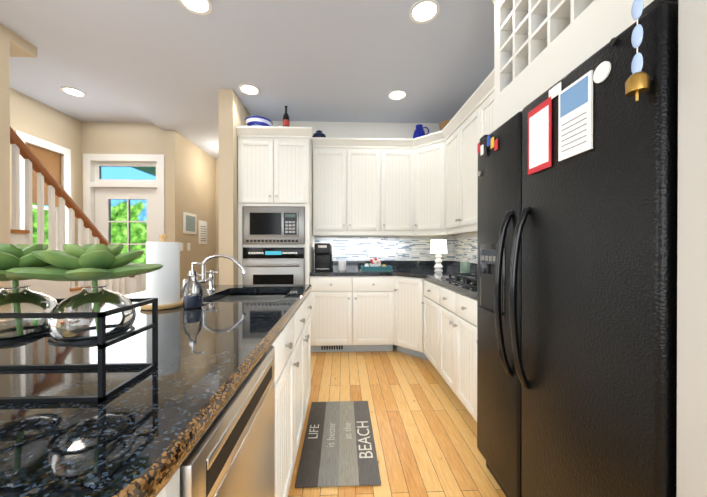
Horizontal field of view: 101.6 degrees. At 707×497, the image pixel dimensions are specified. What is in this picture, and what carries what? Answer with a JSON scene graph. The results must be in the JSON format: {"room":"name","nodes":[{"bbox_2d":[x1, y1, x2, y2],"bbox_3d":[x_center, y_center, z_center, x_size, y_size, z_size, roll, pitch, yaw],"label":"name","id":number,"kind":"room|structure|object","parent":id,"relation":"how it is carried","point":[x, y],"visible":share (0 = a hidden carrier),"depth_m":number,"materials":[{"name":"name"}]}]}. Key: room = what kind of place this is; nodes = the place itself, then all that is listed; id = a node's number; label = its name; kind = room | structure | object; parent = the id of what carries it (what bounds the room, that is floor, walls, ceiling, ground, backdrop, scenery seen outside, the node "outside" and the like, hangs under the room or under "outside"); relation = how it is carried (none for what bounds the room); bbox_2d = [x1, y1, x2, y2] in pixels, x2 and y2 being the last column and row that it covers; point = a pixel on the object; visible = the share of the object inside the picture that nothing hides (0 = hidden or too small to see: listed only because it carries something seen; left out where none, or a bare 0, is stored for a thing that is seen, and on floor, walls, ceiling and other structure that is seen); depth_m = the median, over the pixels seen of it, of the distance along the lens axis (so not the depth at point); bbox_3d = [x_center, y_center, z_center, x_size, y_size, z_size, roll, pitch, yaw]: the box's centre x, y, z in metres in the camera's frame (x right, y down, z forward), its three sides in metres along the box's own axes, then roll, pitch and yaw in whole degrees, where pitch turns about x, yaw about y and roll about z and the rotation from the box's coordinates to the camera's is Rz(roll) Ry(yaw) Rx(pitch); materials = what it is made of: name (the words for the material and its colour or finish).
{"room":"kitchen","nodes":[
{"label":"kitchen","id":0,"kind":"room"},
{"bbox_2d":[0,24,36,322],"bbox_3d":[-2.608,-0.234,-0.161,0.150,2.850,5.120,0,0,-2],"label":"wall","id":1,"kind":"structure","parent":0,"point":[12,44],"depth_m":2.17,"materials":[{"name":"beige paint"}]},
{"bbox_2d":[10,88,81,285],"bbox_3d":[-3.833,-0.295,3.036,0.120,2.950,2.000,0,0,-2],"label":"wall","id":2,"kind":"structure","parent":0,"point":[33,117],"depth_m":3.61,"materials":[{"name":"beige paint"}]},
{"bbox_2d":[15,130,70,249],"bbox_3d":[-3.817,-0.527,3.536,0.120,1.590,0.640,0,0,-2],"label":"window","id":3,"kind":"structure","parent":2,"relation":"in","point":[50,161],"depth_m":3.60,"materials":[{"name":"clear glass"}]},
{"bbox_2d":[81,122,179,241],"bbox_3d":[-3.233,-0.299,4.119,1.400,2.950,0.120,0,0,-2],"label":"wall","id":4,"kind":"structure","parent":0,"point":[120,138],"depth_m":4.07,"materials":[{"name":"beige paint"}]},
{"bbox_2d":[83,154,164,292],"bbox_3d":[-3.223,-0.074,4.109,1.100,2.500,0.138,0,0,-2],"label":"door frame","id":5,"kind":"structure","parent":4,"relation":"attached to","point":[90,184],"depth_m":4.05,"materials":[{"name":"white wood"}]},
{"bbox_2d":[95,162,156,294],"bbox_3d":[-3.223,-0.025,4.108,0.904,2.393,0.095,0,0,-2],"label":"entry door","id":6,"kind":"structure","parent":4,"relation":"in","point":[126,218],"depth_m":4.12,"materials":[{"name":"white"}]},
{"bbox_2d":[180,134,215,284],"bbox_3d":[-2.618,-0.251,4.793,0.120,2.850,1.180,0,0,-2],"label":"wall","id":7,"kind":"structure","parent":0,"point":[197,180],"depth_m":4.69,"materials":[{"name":"beige paint"}]},
{"bbox_2d":[180,243,189,250],"bbox_3d":[-2.535,-0.023,4.314,0.028,0.107,0.221,0,0,2],"label":"switch plates","id":8,"kind":"object","parent":7,"relation":"attached to","point":[181,246],"visible":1,"depth_m":4.31,"materials":[{"name":"white plastic"}]},
{"bbox_2d":[183,212,195,233],"bbox_3d":[-2.533,-0.385,4.465,0.022,0.320,0.360,0,0,-2],"label":"picture frame","id":9,"kind":"object","parent":7,"relation":"attached to","point":[189,223],"depth_m":4.43,"materials":[{"name":"white wood"}]},
{"bbox_2d":[198,220,206,243],"bbox_3d":[-2.551,-0.272,4.885,0.016,0.390,0.280,0,0,-2],"label":"picture frame","id":10,"kind":"object","parent":7,"relation":"attached to","point":[202,225],"depth_m":4.85,"materials":[{"name":"white wood"}]},
{"bbox_2d":[215,159,218,284],"bbox_3d":[-2.030,-0.254,5.465,1.345,2.850,0.120,0,0,-2],"label":"wall","id":11,"kind":"structure","parent":0,"point":[217,213],"depth_m":5.38,"materials":[{"name":"beige paint"}]},
{"bbox_2d":[218,89,250,284],"bbox_3d":[-1.386,-0.249,4.228,0.150,2.850,2.400,0,0,-2],"label":"wall","id":12,"kind":"structure","parent":0,"point":[233,112],"depth_m":3.03,"materials":[{"name":"beige paint"}]},
{"bbox_2d":[0,0,494,158],"bbox_3d":[-1.416,-1.777,2.070,9.200,0.220,9.500,0,0,-2],"label":"ceiling","id":13,"kind":"structure","parent":0,"point":[175,65],"depth_m":2.54,"materials":[{"name":"white paint"}]},
{"bbox_2d":[61,87,85,96],"bbox_3d":[-3.161,-1.766,3.256,0.210,0.007,0.210,0,0,-2],"label":"recessed light","id":14,"kind":"object","parent":13,"relation":"in","point":[73,91],"visible":0.98,"depth_m":3.25,"materials":[{"name":"white"}]},
{"bbox_2d":[178,0,211,14],"bbox_3d":[-1.071,-1.662,1.943,0.210,0.007,0.210,0,0,-2],"label":"recessed light","id":15,"kind":"object","parent":13,"relation":"in","point":[201,7],"visible":1,"depth_m":1.98,"materials":[{"name":"white"}]},
{"bbox_2d":[239,84,259,94],"bbox_3d":[-1.091,-1.666,3.023,0.210,0.007,0.210,0,0,-2],"label":"recessed light","id":16,"kind":"object","parent":13,"relation":"in","point":[248,89],"visible":1,"depth_m":3.02,"materials":[{"name":"white"}]},
{"bbox_2d":[388,90,406,99],"bbox_3d":[0.476,-1.666,3.132,0.210,0.007,0.210,0,0,-2],"label":"recessed light","id":17,"kind":"object","parent":13,"relation":"in","point":[397,94],"visible":1,"depth_m":3.12,"materials":[{"name":"white"}]},
{"bbox_2d":[409,0,439,23],"bbox_3d":[0.497,-1.662,2.022,0.210,0.007,0.210,0,0,-2],"label":"recessed light","id":18,"kind":"object","parent":13,"relation":"in","point":[423,11],"visible":1,"depth_m":2.02,"materials":[{"name":"white"}]},
{"bbox_2d":[272,121,452,236],"bbox_3d":[0.081,-0.248,3.882,2.755,2.850,0.120,0,0,-2],"label":"wall","id":19,"kind":"structure","parent":0,"point":[364,130],"depth_m":3.82,"materials":[{"name":"white paint"}]},
{"bbox_2d":[312,137,383,235],"bbox_3d":[-0.057,-0.757,3.646,0.882,1.129,0.331,0,0,-2],"label":"upper cabinet","id":20,"kind":"object","parent":19,"relation":"attached to","point":[344,169],"depth_m":3.48,"materials":[{"name":"white paint"}]},
{"bbox_2d":[312,130,325,136],"bbox_3d":[-0.434,-1.401,3.644,0.180,0.155,0.180,0,0,-2],"label":"vase","id":21,"kind":"object","parent":20,"relation":"on","point":[318,133],"visible":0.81,"depth_m":3.57,"materials":[{"name":"blue ceramic"}]},
{"bbox_2d":[332,259,449,266],"bbox_3d":[0.406,0.212,3.823,1.820,0.100,0.020,0,0,-2],"label":"backsplash","id":22,"kind":"structure","parent":19,"relation":"attached to","point":[349,262],"depth_m":3.82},
{"bbox_2d":[376,138,411,235],"bbox_3d":[0.525,-0.757,3.647,0.517,1.129,0.372,0,0,-2],"label":"upper cabinet","id":23,"kind":"object","parent":19,"relation":"attached to","point":[391,153],"depth_m":3.51,"materials":[{"name":"white paint"}]},
{"bbox_2d":[288,345,505,496],"bbox_3d":[-1.416,1.208,2.080,9.200,0.050,9.500,0,0,-2],"label":"floor","id":24,"kind":"structure","parent":0,"point":[424,425],"depth_m":1.92,"materials":[{"name":"brown wood"}]},
{"bbox_2d":[10,127,140,319],"bbox_3d":[-3.311,-0.336,2.720,0.890,3.031,2.470,0,0,-2],"label":"staircase","id":25,"kind":"structure","parent":24,"relation":"on","point":[57,289],"depth_m":2.71,"materials":[{"name":"white wood"}]},
{"bbox_2d":[156,292,311,496],"bbox_3d":[-0.758,0.748,1.198,1.010,0.872,1.850,0,0,-2],"label":"kitchen island","id":26,"kind":"object","parent":24,"relation":"on","point":[250,449],"depth_m":0.81,"materials":[{"name":"white paint"}]},
{"bbox_2d":[0,284,311,496],"bbox_3d":[-0.792,0.292,1.175,1.040,0.040,1.950,0,0,-2],"label":"island countertop","id":27,"kind":"structure","parent":26,"relation":"on","point":[130,443],"depth_m":0.54,"materials":[{"name":"black stone"}]},
{"bbox_2d":[0,298,157,403],"bbox_3d":[-0.682,0.194,0.581,0.465,0.158,0.155,0,0,-2],"label":"stand","id":28,"kind":"object","parent":27,"relation":"on","point":[102,341],"visible":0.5,"depth_m":0.54,"materials":[{"name":"black metal"}]},
{"bbox_2d":[0,286,10,348],"bbox_3d":[-0.682,0.137,0.581,0.135,0.121,0.135,0,0,-8],"label":"flask","id":29,"kind":"object","parent":28,"relation":"in","point":[5,298],"depth_m":0.55,"materials":[{"name":"clear glass"}]},
{"bbox_2d":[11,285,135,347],"bbox_3d":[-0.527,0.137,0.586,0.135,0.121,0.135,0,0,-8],"label":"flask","id":30,"kind":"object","parent":28,"relation":"in","point":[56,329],"depth_m":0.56,"materials":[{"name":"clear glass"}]},
{"bbox_2d":[0,244,162,335],"bbox_3d":[-0.682,0.090,0.580,0.545,0.199,0.235,0,0,-2],"label":"succulents","id":31,"kind":"object","parent":30,"relation":"in","point":[94,263],"visible":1,"depth_m":0.54,"materials":[{"name":"green plant"}]},
{"bbox_2d":[140,234,182,309],"bbox_3d":[-0.888,0.100,1.346,0.176,0.339,0.176,0,0,-2],"label":"paper towel","id":32,"kind":"object","parent":27,"relation":"on","point":[163,284],"visible":0.77,"depth_m":1.29,"materials":[{"name":"white paper"}]},
{"bbox_2d":[183,262,203,308],"bbox_3d":[-0.726,0.165,1.312,0.092,0.210,0.080,0,0,-2],"label":"soap dispenser","id":33,"kind":"object","parent":27,"relation":"on","point":[193,301],"visible":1,"depth_m":1.30,"materials":[{"name":"clear glass"}]},
{"bbox_2d":[182,254,245,299],"bbox_3d":[-0.787,0.151,1.687,0.302,0.234,0.370,0,0,-2],"label":"faucet","id":34,"kind":"object","parent":27,"relation":"on","point":[211,277],"visible":0.79,"depth_m":1.71,"materials":[{"name":"silver metal"}]},
{"bbox_2d":[216,292,283,299],"bbox_3d":[-0.612,0.403,1.717,0.479,0.211,0.560,0,0,-2],"label":"sink","id":35,"kind":"object","parent":27,"relation":"in","point":[227,295],"depth_m":1.98,"materials":[{"name":"grey metal"}]},
{"bbox_2d":[236,126,314,284],"bbox_3d":[-0.887,-0.073,3.441,0.838,2.498,0.683,0,0,-2],"label":"tall cabinet","id":36,"kind":"object","parent":24,"relation":"on","point":[276,240],"visible":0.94,"depth_m":3.16,"materials":[{"name":"white paint"}]},
{"bbox_2d":[245,116,272,125],"bbox_3d":[-1.085,-1.392,3.395,0.307,0.140,0.507,0,0,-2],"label":"decorative bowl","id":37,"kind":"object","parent":36,"relation":"on","point":[256,121],"visible":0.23,"depth_m":3.19,"materials":[{"name":"white"}]},
{"bbox_2d":[283,106,289,126],"bbox_3d":[-0.771,-1.475,3.296,0.077,0.305,0.076,0,0,-2],"label":"decorative bottle","id":38,"kind":"object","parent":36,"relation":"on","point":[286,121],"visible":0.65,"depth_m":3.27,"materials":[{"name":"black"}]},
{"bbox_2d":[295,401,380,487],"bbox_3d":[-0.090,1.177,1.820,0.430,0.013,0.780,0,0,-2],"label":"kitchen mat","id":39,"kind":"object","parent":24,"relation":"on","point":[338,449],"visible":1,"depth_m":1.69,"materials":[{"name":"grey fabric"}]},
{"bbox_2d":[310,307,389,351],"bbox_3d":[-0.001,0.740,3.486,0.981,0.873,0.667,0,0,-2],"label":"base cabinet","id":40,"kind":"object","parent":24,"relation":"on","point":[333,329],"depth_m":3.20,"materials":[{"name":"white paint"}]},
{"bbox_2d":[310,267,476,306],"bbox_3d":[0.458,0.286,2.698,1.840,0.040,2.272,0,0,-2],"label":"countertop","id":41,"kind":"structure","parent":40,"relation":"on","point":[401,286],"depth_m":3.18,"materials":[{"name":"black stone"}]},
{"bbox_2d":[314,243,331,270],"bbox_3d":[-0.368,0.100,3.510,0.200,0.325,0.313,0,0,-2],"label":"coffee maker","id":42,"kind":"object","parent":41,"relation":"on","point":[323,256],"visible":1,"depth_m":3.40,"materials":[{"name":"black plastic"}]},
{"bbox_2d":[338,261,345,270],"bbox_3d":[-0.136,0.206,3.456,0.094,0.112,0.094,0,0,-2],"label":"canister","id":43,"kind":"object","parent":41,"relation":"on","point":[341,265],"visible":1,"depth_m":3.42,"materials":[{"name":"white ceramic"}]},
{"bbox_2d":[360,265,391,270],"bbox_3d":[0.273,0.237,3.491,0.380,0.050,0.260,0,0,-2],"label":"tray","id":44,"kind":"object","parent":41,"relation":"on","point":[380,268],"visible":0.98,"depth_m":3.37,"materials":[{"name":"teal paint"}]},
{"bbox_2d":[365,258,385,266],"bbox_3d":[0.269,0.183,3.493,0.265,0.140,0.153,0,0,-2],"label":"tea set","id":45,"kind":"object","parent":44,"relation":"on","point":[374,261],"visible":0.85,"depth_m":3.47,"materials":[{"name":"white ceramic"}]},
{"bbox_2d":[430,239,446,270],"bbox_3d":[1.006,0.079,3.408,0.196,0.367,0.196,0,0,-2],"label":"table lamp","id":46,"kind":"object","parent":41,"relation":"on","point":[438,247],"visible":1,"depth_m":3.35,"materials":[{"name":"white ceramic"}]},
{"bbox_2d":[446,271,476,286],"bbox_3d":[1.068,0.241,2.150,0.511,0.055,0.740,0,0,-2],"label":"cooktop","id":47,"kind":"object","parent":41,"relation":"in","point":[470,279],"depth_m":2.32,"materials":[{"name":"black metal"}]},
{"bbox_2d":[460,260,469,272],"bbox_3d":[1.171,0.191,3.024,0.100,0.145,0.100,0,0,-2],"label":"glass jar","id":48,"kind":"object","parent":41,"relation":"on","point":[464,266],"visible":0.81,"depth_m":2.98,"materials":[{"name":"green glass"}]},
{"bbox_2d":[390,307,417,356],"bbox_3d":[0.870,0.740,3.411,0.964,0.873,0.881,0,0,-2],"label":"base cabinet","id":49,"kind":"object","parent":24,"relation":"on","point":[403,320],"depth_m":3.13,"materials":[{"name":"white paint"}]},
{"bbox_2d":[418,307,441,375],"bbox_3d":[1.029,0.743,2.724,0.696,0.873,0.606,0,0,-2],"label":"base cabinet","id":50,"kind":"object","parent":24,"relation":"on","point":[429,318],"depth_m":2.70,"materials":[{"name":"white paint"}]},
{"bbox_2d":[442,307,469,412],"bbox_3d":[1.072,0.745,2.122,0.655,0.873,0.839,0,0,-2],"label":"base cabinet","id":51,"kind":"object","parent":24,"relation":"on","point":[455,320],"depth_m":2.07,"materials":[{"name":"white paint"}]},
{"bbox_2d":[470,307,476,421],"bbox_3d":[1.088,0.746,1.703,0.655,0.873,0.234,0,0,-2],"label":"base cabinet","id":52,"kind":"object","parent":24,"relation":"on","point":[473,310],"depth_m":1.83,"materials":[{"name":"white paint"}]},
{"bbox_2d":[477,0,677,496],"bbox_3d":[1.008,0.294,1.117,0.808,1.761,0.904,0,0,-2],"label":"refrigerator","id":53,"kind":"object","parent":24,"relation":"on","point":[577,223],"visible":0.98,"depth_m":0.85,"materials":[{"name":"black metal"}]},
{"bbox_2d":[453,231,476,236],"bbox_3d":[1.459,-0.242,2.270,0.120,2.850,3.205,0,0,-2],"label":"wall","id":54,"kind":"structure","parent":0,"point":[465,234],"depth_m":3.48,"materials":[{"name":"grey paint"}]},
{"bbox_2d":[408,129,455,235],"bbox_3d":[1.016,-0.757,3.519,0.664,1.129,0.665,0,0,-2],"label":"upper cabinet","id":55,"kind":"object","parent":54,"relation":"attached to","point":[427,184],"depth_m":3.40,"materials":[{"name":"white paint"}]},
{"bbox_2d":[413,124,428,138],"bbox_3d":[0.851,-1.436,3.632,0.207,0.225,0.160,0,0,-2],"label":"jug","id":56,"kind":"object","parent":55,"relation":"on","point":[419,131],"visible":0.71,"depth_m":3.58,"materials":[{"name":"blue ceramic"}]},
{"bbox_2d":[439,119,450,130],"bbox_3d":[1.136,-1.403,3.417,0.230,0.160,0.230,0,0,-2],"label":"decorative basket","id":57,"kind":"object","parent":55,"relation":"on","point":[442,124],"visible":0.17,"depth_m":3.35,"materials":[{"name":"brown wicker"}]},
{"bbox_2d":[450,259,476,270],"bbox_3d":[1.367,0.216,2.732,0.020,0.100,2.272,0,0,-2],"label":"backsplash","id":58,"kind":"structure","parent":54,"relation":"attached to","point":[453,262],"depth_m":3.63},
{"bbox_2d":[444,85,483,232],"bbox_3d":[1.188,-0.754,2.828,0.371,1.129,0.938,0,0,-2],"label":"upper cabinet","id":59,"kind":"object","parent":54,"relation":"attached to","point":[462,134],"depth_m":2.76,"materials":[{"name":"white paint"}]},
{"bbox_2d":[484,69,493,134],"bbox_3d":[1.238,-0.752,2.032,0.330,1.129,0.892,0,0,-2],"label":"upper cabinet","id":60,"kind":"object","parent":54,"relation":"attached to","point":[488,85],"depth_m":2.26,"materials":[{"name":"white paint"}]},
{"bbox_2d":[492,0,653,129],"bbox_3d":[1.063,-1.058,1.162,0.746,0.890,1.005,0,0,-2],"label":"upper cabinet","id":61,"kind":"object","parent":54,"relation":"attached to","point":[541,47],"visible":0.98,"depth_m":1.21,"materials":[{"name":"white paint"}]},
{"bbox_2d":[625,0,649,100],"bbox_3d":[0.720,-0.590,0.678,0.150,0.487,0.041,0,0,-2],"label":"wind chime","id":62,"kind":"object","parent":61,"relation":"hanging from","point":[637,83],"visible":0.96,"depth_m":0.67,"materials":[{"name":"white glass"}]},
{"bbox_2d":[676,0,706,496],"bbox_3d":[1.981,-0.237,0.623,2.520,2.850,0.125,0,0,-2],"label":"wall","id":63,"kind":"structure","parent":0,"point":[692,286],"depth_m":0.61,"materials":[{"name":"grey paint"}]}
]}

